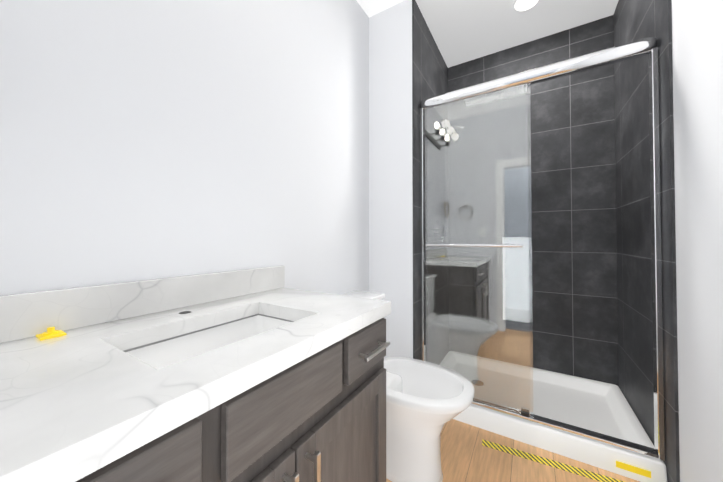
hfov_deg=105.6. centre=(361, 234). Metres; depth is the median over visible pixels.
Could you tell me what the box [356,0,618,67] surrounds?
ceiling
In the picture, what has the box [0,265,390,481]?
bathroom vanity
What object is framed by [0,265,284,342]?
backsplash
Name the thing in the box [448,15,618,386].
wall tile
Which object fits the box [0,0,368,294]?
wall
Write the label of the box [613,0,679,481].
wall tile
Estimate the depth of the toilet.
1.26 m
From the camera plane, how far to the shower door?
1.69 m
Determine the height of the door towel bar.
0.016 m
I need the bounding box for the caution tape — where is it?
[482,439,623,481]
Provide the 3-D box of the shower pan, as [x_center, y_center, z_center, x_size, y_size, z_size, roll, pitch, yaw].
[1.093,1.106,1.882,1.164,0.105,0.826,-1,-1,32]
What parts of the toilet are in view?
tank lid, bowl, bowl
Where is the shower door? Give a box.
[423,83,532,416]
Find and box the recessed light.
[512,0,539,11]
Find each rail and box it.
[419,108,423,360]
[420,37,656,108]
[472,400,657,458]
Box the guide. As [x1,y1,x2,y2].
[521,411,528,416]
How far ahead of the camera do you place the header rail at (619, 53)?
1.49 m
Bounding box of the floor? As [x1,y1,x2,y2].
[386,419,639,481]
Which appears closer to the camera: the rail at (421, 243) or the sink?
the sink
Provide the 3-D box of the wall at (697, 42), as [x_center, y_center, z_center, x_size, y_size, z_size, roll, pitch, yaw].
[1.142,-0.229,0.748,0.100,2.740,2.970,-1,-1,32]
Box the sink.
[124,314,293,368]
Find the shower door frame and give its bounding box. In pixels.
[648,47,665,460]
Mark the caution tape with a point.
(559, 465)
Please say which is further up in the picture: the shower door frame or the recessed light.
the recessed light
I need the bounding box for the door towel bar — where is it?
[426,244,521,246]
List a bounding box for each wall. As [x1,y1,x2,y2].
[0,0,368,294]
[369,0,412,358]
[671,0,722,481]
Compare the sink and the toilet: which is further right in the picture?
the toilet
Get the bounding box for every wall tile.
[412,0,447,359]
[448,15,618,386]
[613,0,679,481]
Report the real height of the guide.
0.018 m
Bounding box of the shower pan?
[453,368,666,481]
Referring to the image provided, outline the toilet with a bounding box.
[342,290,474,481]
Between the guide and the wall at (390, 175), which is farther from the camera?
the wall at (390, 175)
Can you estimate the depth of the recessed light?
1.88 m
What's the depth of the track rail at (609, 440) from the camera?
1.43 m
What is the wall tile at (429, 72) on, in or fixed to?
attached to the wall at (390, 175)
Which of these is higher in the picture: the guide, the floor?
the guide

